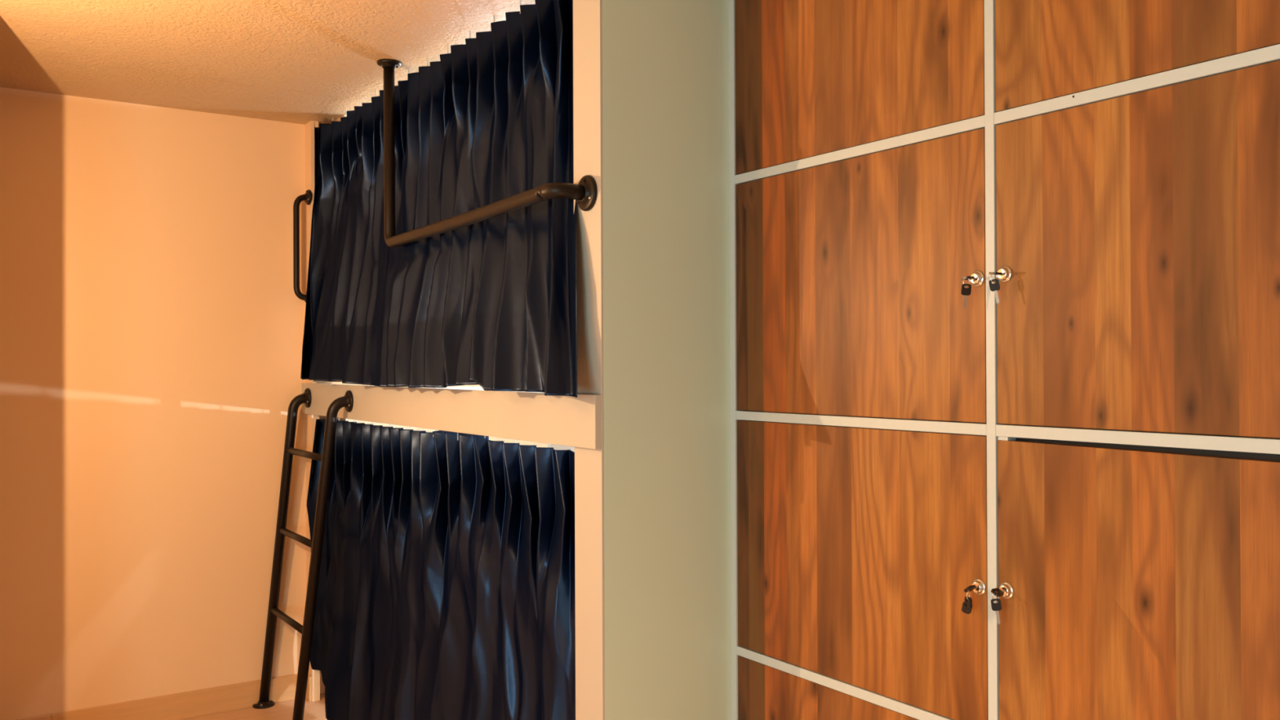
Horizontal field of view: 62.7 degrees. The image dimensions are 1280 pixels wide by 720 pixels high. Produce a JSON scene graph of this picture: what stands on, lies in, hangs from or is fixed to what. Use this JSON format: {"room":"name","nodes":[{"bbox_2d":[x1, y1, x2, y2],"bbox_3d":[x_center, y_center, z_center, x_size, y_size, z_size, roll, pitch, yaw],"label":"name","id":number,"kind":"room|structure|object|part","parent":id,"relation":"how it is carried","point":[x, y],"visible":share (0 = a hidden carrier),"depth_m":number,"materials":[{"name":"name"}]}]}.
{"room":"dormitory","nodes":[
{"label":"dormitory","id":0,"kind":"room"},
{"bbox_2d":[180,693,327,719],"bbox_3d":[-0.011,1.375,1.006,3.800,0.100,7.001,0,0,-34],"label":"floor","id":1,"kind":"structure","parent":0,"point":[283,710],"depth_m":4.01,"materials":[{"name":"brown wood"}]},
{"bbox_2d":[252,387,353,719],"bbox_3d":[-1.258,0.727,3.903,0.211,1.237,0.652,0,0,-34],"label":"ladder","id":2,"kind":"object","parent":1,"relation":"on","point":[306,629],"visible":1,"depth_m":3.78,"materials":[{"name":"black metal"}]},
{"bbox_3d":[-1.385,0.738,4.105,0.207,1.214,0.055,0,0,-7],"label":"ladder rail","id":3,"kind":"part","parent":2,"relation":"part of","materials":[{"name":"black metal"}]},
{"bbox_3d":[-1.134,0.735,3.713,0.233,1.215,0.065,0,0,11],"label":"ladder rail","id":4,"kind":"part","parent":2,"relation":"part of","materials":[{"name":"black metal"}]},
{"bbox_2d":[728,0,1279,719],"bbox_3d":[0.846,0.181,2.054,0.507,2.292,1.518,0,0,-34],"label":"lockers","id":5,"kind":"object","parent":1,"relation":"on","point":[1095,446],"visible":0.94,"depth_m":1.90,"materials":[{"name":"brown wood"}]},
{"bbox_3d":[0.444,0.979,2.232,0.016,0.542,0.722,0,0,-34],"label":"door","id":6,"kind":"part","parent":5,"relation":"part of","materials":[{"name":"brown wood"}]},
{"bbox_3d":[0.437,-0.695,2.240,0.016,0.491,0.722,0,0,-34],"label":"door","id":7,"kind":"part","parent":5,"relation":"part of","materials":[{"name":"brown wood"}]},
{"bbox_3d":[0.440,-0.153,2.238,0.016,0.543,0.722,0,0,-34],"label":"door","id":8,"kind":"part","parent":5,"relation":"part of","materials":[{"name":"brown wood"}]},
{"bbox_3d":[0.442,0.413,2.235,0.016,0.541,0.722,0,0,-34],"label":"door","id":9,"kind":"part","parent":5,"relation":"part of","materials":[{"name":"brown wood"}]},
{"bbox_2d":[960,275,974,308],"bbox_3d":[0.606,-0.124,1.934,0.033,0.058,0.017,0,0,-34],"label":"key","id":10,"kind":"object","parent":5,"relation":"attached to","point":[965,291],"visible":1,"depth_m":1.93,"materials":[{"name":"black plastic"}]},
{"bbox_3d":[0.597,-0.107,1.932,0.007,0.025,0.004,0,0,8],"label":"key blade","id":11,"kind":"part","parent":10,"relation":"part of","materials":[{"name":"metal"}]},
{"bbox_2d":[961,585,976,613],"bbox_3d":[0.608,0.439,1.933,0.031,0.053,0.022,0,0,-34],"label":"key","id":12,"kind":"object","parent":5,"relation":"hanging from","point":[966,607],"visible":1,"depth_m":1.93,"materials":[{"name":"black plastic"}]},
{"bbox_2d":[988,271,1002,303],"bbox_3d":[0.641,-0.129,1.884,0.032,0.058,0.020,0,0,-34],"label":"key","id":13,"kind":"object","parent":5,"relation":"attached to","point":[993,286],"visible":1,"depth_m":1.88,"materials":[{"name":"black plastic"}]},
{"bbox_3d":[0.636,-0.113,1.874,0.004,0.025,0.010,0,0,-34],"label":"key blade","id":14,"kind":"part","parent":13,"relation":"part of","materials":[{"name":"metal"}]},
{"bbox_2d":[991,587,1004,624],"bbox_3d":[0.643,0.440,1.881,0.033,0.061,0.018,0,0,-34],"label":"key","id":15,"kind":"object","parent":5,"relation":"attached to","point":[997,606],"visible":1,"depth_m":1.87,"materials":[{"name":"black plastic"}]},
{"bbox_3d":[0.637,0.458,1.873,0.008,0.025,0.004,0,0,15],"label":"key blade","id":16,"kind":"part","parent":15,"relation":"part of","materials":[{"name":"metal"}]},
{"bbox_3d":[0.666,0.142,1.909,0.024,0.008,0.021,0,0,-34],"label":"strike plate","id":17,"kind":"part","parent":5,"relation":"part of","materials":[{"name":"silver metal"}]},
{"bbox_3d":[0.855,-0.700,1.617,0.016,0.491,0.726,0,0,-34],"label":"door","id":18,"kind":"part","parent":5,"relation":"part of","materials":[{"name":"brown wood"}]},
{"bbox_3d":[0.857,-0.158,1.615,0.016,0.543,0.726,0,0,-34],"label":"door","id":19,"kind":"part","parent":5,"relation":"part of","materials":[{"name":"brown wood"}]},
{"bbox_3d":[0.859,0.411,1.612,0.016,0.536,0.726,0,0,-34],"label":"door","id":20,"kind":"part","parent":5,"relation":"part of","materials":[{"name":"brown wood"}]},
{"bbox_2d":[0,0,535,126],"bbox_3d":[-0.021,-1.018,1.018,3.800,0.100,7.001,0,0,-34],"label":"ceiling","id":21,"kind":"structure","parent":0,"point":[292,61],"depth_m":3.19,"materials":[{"name":"beige paint"}]},
{"bbox_2d":[300,0,577,397],"bbox_3d":[-0.695,-0.432,3.217,0.209,1.042,2.168,0,0,-34],"label":"curtain","id":22,"kind":"object","parent":21,"relation":"hanging from","point":[491,304],"visible":0.94,"depth_m":2.97,"materials":[{"name":"blue fabric"}]},
{"bbox_2d":[377,58,597,247],"bbox_3d":[-0.487,-0.645,2.856,0.114,0.622,1.260,0,0,-34],"label":"rail","id":23,"kind":"object","parent":21,"relation":"attached to","point":[585,192],"visible":1,"depth_m":2.96,"materials":[{"name":"black metal"}]},
{"bbox_2d":[0,87,550,719],"bbox_3d":[-1.937,0.202,3.878,3.800,2.293,0.100,0,0,-34],"label":"wall","id":24,"kind":"structure","parent":0,"point":[152,316],"depth_m":3.88,"materials":[{"name":"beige paint"}]},
{"bbox_2d":[17,673,297,719],"bbox_3d":[-1.812,1.299,3.885,1.154,0.098,0.012,0,0,-34],"label":"baseboard","id":25,"kind":"structure","parent":24,"relation":"attached to","point":[183,705],"depth_m":3.95,"materials":[{"name":"wood"}]},
{"bbox_2d":[305,114,353,702],"bbox_3d":[-1.225,0.200,4.144,0.110,2.293,0.251,0,0,-34],"label":"wall","id":26,"kind":"structure","parent":0,"point":[310,420],"depth_m":4.17,"materials":[{"name":"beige paint"}]},
{"bbox_2d":[293,189,311,302],"bbox_3d":[-1.336,-0.445,4.152,0.064,0.461,0.061,0,0,-34],"label":"handle","id":27,"kind":"object","parent":26,"relation":"attached to","point":[307,197],"visible":0.84,"depth_m":4.13,"materials":[{"name":"black metal"}]},
{"bbox_2d":[305,674,311,702],"bbox_3d":[-1.316,1.298,4.170,0.012,0.098,0.067,0,0,-34],"label":"baseboard","id":28,"kind":"structure","parent":26,"relation":"attached to","point":[308,691],"depth_m":4.14,"materials":[{"name":"wood"}]},
{"bbox_2d":[550,444,574,452],"bbox_3d":[0.255,0.193,3.930,0.100,2.293,2.255,0,0,-34],"label":"wall","id":29,"kind":"structure","parent":0,"point":[555,446],"depth_m":4.75,"materials":[{"name":"beige paint"}]},
{"bbox_2d":[302,382,601,448],"bbox_3d":[-0.257,0.145,3.587,1.130,0.121,2.253,0,0,-34],"label":"platform","id":30,"kind":"object","parent":29,"relation":"attached to","point":[531,416],"visible":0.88,"depth_m":2.85,"materials":[{"name":"beige wood"}]},
{"bbox_2d":[306,417,575,719],"bbox_3d":[-0.714,0.756,3.299,0.145,1.130,2.049,0,0,-34],"label":"curtain","id":31,"kind":"object","parent":30,"relation":"hanging from","point":[446,588],"visible":0.98,"depth_m":3.13,"materials":[{"name":"blue fabric"}]},
{"bbox_2d":[602,0,731,719],"bbox_3d":[0.347,0.186,2.706,1.110,2.293,0.120,0,0,-34],"label":"wall partition","id":32,"kind":"structure","parent":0,"point":[668,595],"depth_m":2.44,"materials":[{"name":"paint"}]},
{"bbox_2d":[573,0,604,719],"bbox_3d":[-0.116,0.186,2.396,0.006,2.293,0.120,0,0,-34],"label":"trim","id":33,"kind":"structure","parent":32,"relation":"attached to","point":[587,14],"depth_m":2.39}
]}

